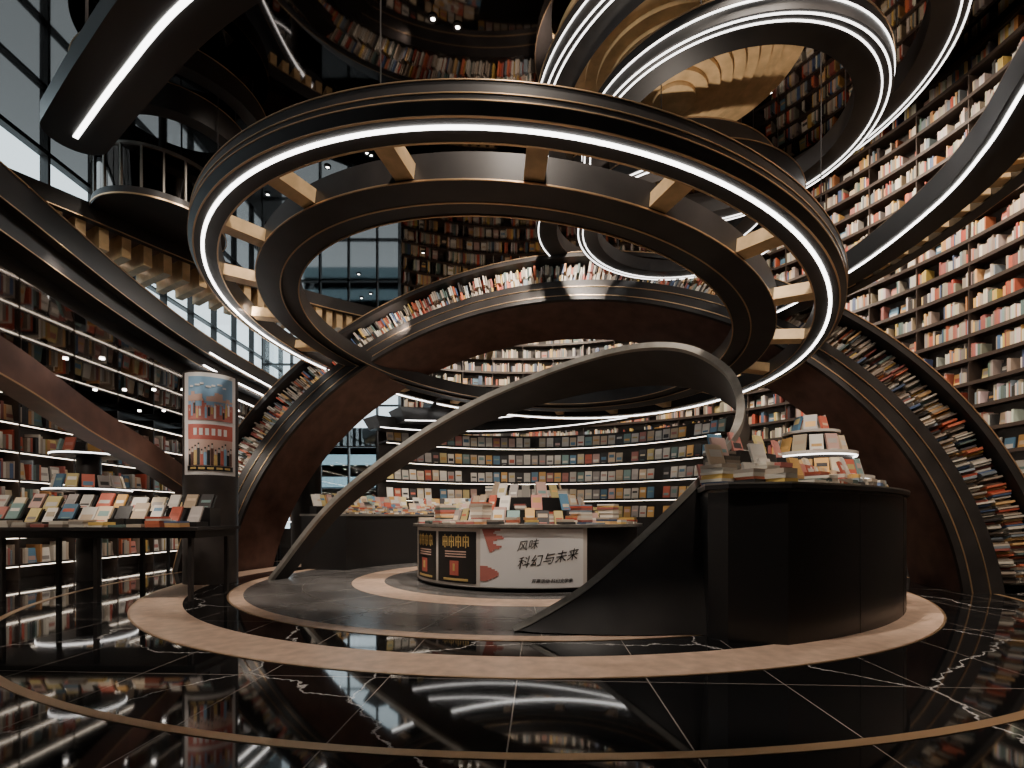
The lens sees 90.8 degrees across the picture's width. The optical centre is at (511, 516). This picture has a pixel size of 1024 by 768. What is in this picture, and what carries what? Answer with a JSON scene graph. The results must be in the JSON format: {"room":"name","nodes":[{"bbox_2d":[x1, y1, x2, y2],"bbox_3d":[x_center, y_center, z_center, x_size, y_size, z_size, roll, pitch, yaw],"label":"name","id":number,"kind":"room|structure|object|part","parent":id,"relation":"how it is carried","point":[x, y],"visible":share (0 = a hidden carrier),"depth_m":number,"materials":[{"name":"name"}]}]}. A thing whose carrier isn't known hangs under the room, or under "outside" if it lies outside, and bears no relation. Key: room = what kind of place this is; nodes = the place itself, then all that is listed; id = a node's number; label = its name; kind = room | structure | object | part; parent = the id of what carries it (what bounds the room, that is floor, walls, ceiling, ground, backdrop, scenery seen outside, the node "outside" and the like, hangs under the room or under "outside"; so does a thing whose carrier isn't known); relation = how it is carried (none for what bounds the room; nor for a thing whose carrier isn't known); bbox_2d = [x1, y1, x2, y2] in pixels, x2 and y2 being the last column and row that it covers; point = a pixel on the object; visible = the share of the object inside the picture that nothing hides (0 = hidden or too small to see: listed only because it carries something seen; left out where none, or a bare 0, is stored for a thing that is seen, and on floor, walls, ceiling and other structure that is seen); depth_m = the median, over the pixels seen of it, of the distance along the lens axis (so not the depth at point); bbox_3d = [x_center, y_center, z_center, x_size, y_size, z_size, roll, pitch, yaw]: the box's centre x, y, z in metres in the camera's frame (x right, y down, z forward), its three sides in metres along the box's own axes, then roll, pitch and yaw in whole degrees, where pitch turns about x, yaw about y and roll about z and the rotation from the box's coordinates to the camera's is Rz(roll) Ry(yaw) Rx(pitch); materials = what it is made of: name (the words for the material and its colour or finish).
{"room":"bookshop","nodes":[
{"label":"bookshop","id":0,"kind":"room"},
{"bbox_2d":[0,115,180,428],"bbox_3d":[-8.260,-4.000,6.900,0.120,10.000,22.200,0,0,0],"label":"wall","id":1,"kind":"structure","parent":0,"point":[103,409],"depth_m":10.71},
{"bbox_2d":[0,116,282,378],"bbox_3d":[-8.245,-4.665,6.900,0.150,3.470,22.250,0,0,0],"label":"frame","id":2,"kind":"object","parent":1,"relation":"attached to","point":[46,160],"visible":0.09,"depth_m":12.57,"materials":[{"name":"black metal"}]},
{"bbox_2d":[0,161,278,428],"bbox_3d":[-6.006,-2.527,7.418,4.228,0.745,11.876,0,0,0],"label":"bookshelf","id":3,"kind":"object","parent":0,"point":[65,303],"visible":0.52,"depth_m":6.14,"materials":[{"name":"black paint"}]},
{"bbox_2d":[165,502,181,566],"bbox_3d":[-6.250,0.352,9.750,1.500,1.297,0.900,0,0,0],"label":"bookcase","id":4,"kind":"object","parent":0,"point":[167,539],"depth_m":10.08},
{"bbox_2d":[10,168,492,359],"bbox_3d":[-4.370,-4.325,9.670,9.980,0.750,2.394,0,0,-42],"label":"staircase","id":5,"kind":"structure","parent":0,"point":[146,256],"depth_m":8.18,"materials":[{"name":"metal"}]},
{"bbox_2d":[89,117,226,251],"bbox_3d":[-5.400,-5.424,7.800,1.740,1.948,1.740,0,0,0],"label":"balcony","id":6,"kind":"object","parent":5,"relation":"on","point":[148,187],"visible":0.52,"depth_m":7.14,"materials":[{"name":"black metal"}]},
{"bbox_2d":[280,530,290,546],"bbox_3d":[-5.850,-4.000,16.660,4.700,10.000,0.120,0,0,0],"label":"wall","id":7,"kind":"structure","parent":0,"point":[285,541],"depth_m":16.60,"materials":[{"name":"black"}]},
{"bbox_2d":[261,323,405,529],"bbox_3d":[-5.850,-2.990,16.645,4.750,6.820,0.150,0,0,0],"label":"frame","id":8,"kind":"object","parent":7,"relation":"attached to","point":[263,364],"visible":0.07,"depth_m":16.57,"materials":[{"name":"black metal"}]},
{"bbox_2d":[0,0,773,307],"bbox_3d":[-0.562,-6.550,6.450,15.177,0.300,21.099,0,0,0],"label":"ceiling","id":9,"kind":"structure","parent":0,"point":[293,52],"depth_m":7.25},
{"bbox_2d":[0,547,1023,767],"bbox_3d":[0.650,1.000,6.900,17.900,0.001,22.200,0,0,0],"label":"floor","id":10,"kind":"structure","parent":0,"point":[73,648],"depth_m":2.80,"materials":[{"name":"black stone"}]},
{"bbox_2d":[41,437,132,580],"bbox_3d":[-6.700,-0.109,8.000,1.260,2.218,1.260,0,0,0],"label":"display stand","id":11,"kind":"object","parent":10,"relation":"on","point":[88,479],"visible":0.56,"depth_m":7.84,"materials":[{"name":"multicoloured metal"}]},
{"bbox_2d":[49,437,125,488],"bbox_3d":[-6.700,-0.556,8.000,1.080,1.324,1.080,0,0,0],"label":"books","id":12,"kind":"object","parent":11,"relation":"on","point":[88,475],"depth_m":7.80,"materials":[{"name":"multicoloured paper"}]},
{"bbox_2d":[0,391,181,579],"bbox_3d":[-7.995,-0.550,9.500,0.390,3.100,13.030,0,0,0],"label":"bookcase","id":13,"kind":"object","parent":10,"relation":"on","point":[27,438],"visible":0.16,"depth_m":8.68,"materials":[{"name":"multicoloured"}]},
{"bbox_2d":[0,493,240,600],"bbox_3d":[-5.490,0.343,6.375,3.620,1.315,0.950,0,0,0],"label":"display table","id":14,"kind":"object","parent":10,"relation":"on","point":[142,520],"visible":1,"depth_m":6.33,"materials":[{"name":"black metal"}]},
{"bbox_2d":[0,493,214,526],"bbox_3d":[-5.577,-0.091,6.316,3.338,0.447,0.780,0,0,0],"label":"books","id":15,"kind":"object","parent":14,"relation":"on","point":[141,513],"depth_m":6.38,"materials":[{"name":"multicoloured paper"}]},
{"bbox_3d":[-5.490,0.560,6.375,3.620,0.880,0.950,0,0,0],"label":"frame","id":16,"kind":"part","parent":14,"relation":"part of","materials":[{"name":"black metal"}]},
{"bbox_2d":[291,463,321,546],"bbox_3d":[-5.000,-0.580,12.300,0.700,3.160,0.700,0,0,0],"label":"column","id":17,"kind":"structure","parent":10,"relation":"on","point":[314,486],"depth_m":11.99,"materials":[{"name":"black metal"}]},
{"bbox_2d":[0,561,1023,760],"bbox_3d":[0.250,0.997,8.400,12.660,0.004,12.660,0,0,0],"label":"rings","id":18,"kind":"object","parent":10,"relation":"on","point":[386,600],"visible":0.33,"depth_m":4.04,"materials":[{"name":"beige wood"}]},
{"bbox_2d":[182,370,237,584],"bbox_3d":[-4.620,-0.575,7.750,0.740,3.150,0.740,0,0,0],"label":"pillar","id":19,"kind":"structure","parent":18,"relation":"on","point":[208,551],"depth_m":7.47,"materials":[{"name":"black metal"}]},
{"bbox_2d":[185,372,234,476],"bbox_3d":[-4.481,-1.370,7.499,0.654,1.500,0.215,0,0,-29],"label":"posters","id":20,"kind":"object","parent":19,"relation":"attached to","point":[209,397],"visible":1,"depth_m":7.42,"materials":[{"name":"multicoloured paper"}]},
{"bbox_2d":[300,493,471,569],"bbox_3d":[-2.349,0.271,11.139,4.471,1.458,1.528,0,0,-43],"label":"countertop","id":21,"kind":"structure","parent":18,"relation":"on","point":[374,531],"depth_m":10.12,"materials":[{"name":"black paint"}]},
{"bbox_2d":[310,493,471,513],"bbox_3d":[-2.333,-0.256,11.123,4.195,0.403,1.196,0,0,-44],"label":"books","id":22,"kind":"object","parent":21,"relation":"on","point":[369,504],"depth_m":10.82,"materials":[{"name":"multicoloured paper"}]},
{"bbox_2d":[268,342,749,634],"bbox_3d":[-0.130,-0.644,7.049,6.784,3.377,3.738,0,0,43],"label":"arch","id":23,"kind":"object","parent":18,"relation":"on","point":[655,585],"visible":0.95,"depth_m":5.63,"materials":[{"name":"black metal"}]},
{"bbox_2d":[413,481,642,591],"bbox_3d":[0.250,0.205,8.400,3.720,1.590,3.720,0,0,0],"label":"countertop","id":24,"kind":"structure","parent":18,"relation":"on","point":[539,542],"depth_m":6.86,"materials":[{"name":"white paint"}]},
{"bbox_2d":[418,481,636,523],"bbox_3d":[0.251,-0.244,8.400,3.567,0.693,3.568,0,0,0],"label":"books","id":25,"kind":"object","parent":24,"relation":"on","point":[493,507],"depth_m":7.48,"materials":[{"name":"multicoloured paper"}]},
{"bbox_2d":[696,432,909,644],"bbox_3d":[3.728,0.066,6.366,2.028,1.869,6.120,0,0,29],"label":"countertop","id":26,"kind":"structure","parent":18,"relation":"on","point":[793,552],"depth_m":4.11,"materials":[{"name":"black paint"}]},
{"bbox_2d":[696,434,888,486],"bbox_3d":[3.668,-0.528,6.385,1.711,0.517,5.733,0,0,30],"label":"books","id":27,"kind":"object","parent":26,"relation":"on","point":[721,467],"depth_m":4.38,"materials":[{"name":"multicoloured paper"}]},
{"bbox_2d":[774,414,874,478],"bbox_3d":[3.720,-0.769,6.300,1.320,0.984,1.320,0,0,0],"label":"display","id":28,"kind":"object","parent":26,"relation":"on","point":[823,447],"visible":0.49,"depth_m":5.97,"materials":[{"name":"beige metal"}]},
{"bbox_2d":[377,416,734,536],"bbox_3d":[0.902,-0.575,12.294,8.124,3.150,2.344,0,0,10],"label":"bookcase","id":29,"kind":"object","parent":10,"relation":"on","point":[643,472],"visible":0.53,"depth_m":12.68,"materials":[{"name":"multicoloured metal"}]},
{"bbox_2d":[363,375,763,433],"bbox_3d":[1.308,-2.881,11.546,9.154,1.784,3.348,0,0,19],"label":"rings","id":30,"kind":"object","parent":29,"relation":"on","point":[402,419],"visible":0.26,"depth_m":12.10,"materials":[{"name":"black metal"}]},
{"bbox_2d":[172,251,1023,594],"bbox_3d":[0.647,-1.651,9.000,13.578,6.421,2.608,0,0,12],"label":"arch","id":31,"kind":"object","parent":10,"relation":"on","point":[911,429],"visible":0.75,"depth_m":8.88,"materials":[{"name":"brown metal"}]},
{"bbox_2d":[0,335,181,494],"bbox_3d":[-4.971,-0.800,6.090,0.560,2.100,7.151,0,0,-8],"label":"beam","id":32,"kind":"structure","parent":31,"relation":"attached to","point":[24,379],"depth_m":5.71,"materials":[{"name":"brown metal"}]},
{"bbox_2d":[264,13,773,298],"bbox_3d":[0.786,-7.687,8.603,12.455,2.618,12.913,0,0,0],"label":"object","id":33,"kind":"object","parent":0,"point":[432,18],"depth_m":8.81,"materials":[{"name":"white"}]},
{"bbox_2d":[40,0,261,155],"bbox_3d":[-1.584,-4.943,3.351,5.983,2.910,0.930,0,0,23],"label":"ring light","id":34,"kind":"object","parent":33,"relation":"hanging from","point":[125,52],"visible":1,"depth_m":3.90,"materials":[{"name":"black paint"}]},
{"bbox_2d":[68,32,265,166],"bbox_3d":[-4.900,-6.074,7.400,2.416,0.648,2.416,0,0,0],"label":"ring","id":35,"kind":"object","parent":33,"relation":"hanging from","point":[200,68],"visible":0.25,"depth_m":6.96,"materials":[{"name":"metal"}]},
{"bbox_2d":[119,81,241,167],"bbox_3d":[-4.900,-5.849,7.400,1.916,1.098,1.916,0,0,0],"label":"ring","id":36,"kind":"object","parent":33,"relation":"hanging from","point":[174,102],"visible":0.21,"depth_m":6.75,"materials":[{"name":"metal"}]},
{"bbox_2d":[187,0,848,419],"bbox_3d":[0.054,-5.603,8.007,8.760,6.789,8.793,0,0,-27],"label":"ring light","id":37,"kind":"object","parent":33,"relation":"hanging from","point":[383,118],"visible":0.88,"depth_m":4.61,"materials":[{"name":"black metal"}]},
{"bbox_2d":[535,109,772,255],"bbox_3d":[2.291,-6.907,8.400,3.815,4.183,3.816,0,0,0],"label":"ring light","id":38,"kind":"object","parent":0,"point":[551,240],"depth_m":8.42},
{"bbox_2d":[557,0,803,120],"bbox_3d":[2.150,-5.949,6.700,3.240,0.898,3.240,0,0,0],"label":"spiral staircase","id":39,"kind":"structure","parent":0,"point":[730,85],"depth_m":6.52,"materials":[{"name":"brown wood"}]},
{"bbox_2d":[576,84,805,279],"bbox_3d":[2.509,-6.556,7.400,3.114,4.884,3.116,0,0,0],"label":"ring light","id":40,"kind":"object","parent":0,"point":[594,246],"depth_m":8.10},
{"bbox_2d":[398,49,1023,460],"bbox_3d":[4.444,-4.000,10.725,8.649,10.000,18.215,0,0,-29],"label":"books","id":41,"kind":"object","parent":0,"point":[991,339],"depth_m":11.61,"materials":[{"name":"multicoloured paper"}]},
{"bbox_2d":[399,0,1023,473],"bbox_3d":[4.370,-4.843,10.692,8.568,8.295,17.971,0,0,-29],"label":"bookcase","id":42,"kind":"object","parent":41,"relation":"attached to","point":[945,100],"visible":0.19,"depth_m":10.41,"materials":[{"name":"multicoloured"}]},
{"bbox_2d":[581,0,895,220],"bbox_3d":[2.550,-6.744,6.150,3.380,4.508,3.380,0,0,0],"label":"ring light","id":43,"kind":"object","parent":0,"point":[857,34],"depth_m":4.87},
{"bbox_2d":[538,0,973,196],"bbox_3d":[2.592,-6.912,6.200,4.619,4.172,4.620,0,0,0],"label":"ring light","id":44,"kind":"object","parent":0,"point":[588,23],"depth_m":5.34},
{"bbox_2d":[742,0,1021,157],"bbox_3d":[0.650,-9.050,6.900,17.900,0.100,22.200,0,0,0],"label":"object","id":45,"kind":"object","parent":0,"point":[799,91],"depth_m":10.48,"materials":[{"name":"brown"}]},
{"bbox_2d":[777,39,1023,318],"bbox_3d":[4.063,-3.444,5.173,2.042,0.512,8.587,0,0,8],"label":"band","id":46,"kind":"object","parent":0,"point":[987,166],"visible":0.64,"depth_m":5.11,"materials":[{"name":"black paint"}]},
{"label":"outside","id":47,"kind":"structure","parent":0,"visible":0},
{"bbox_2d":[322,428,375,502],"bbox_3d":[-18.500,-3.500,23.500,23.200,15.000,33.100,0,0,0],"label":"city buildings","id":48,"kind":"structure","parent":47,"point":[334,466],"depth_m":34.00,"materials":[{"name":"glass"}]}
]}

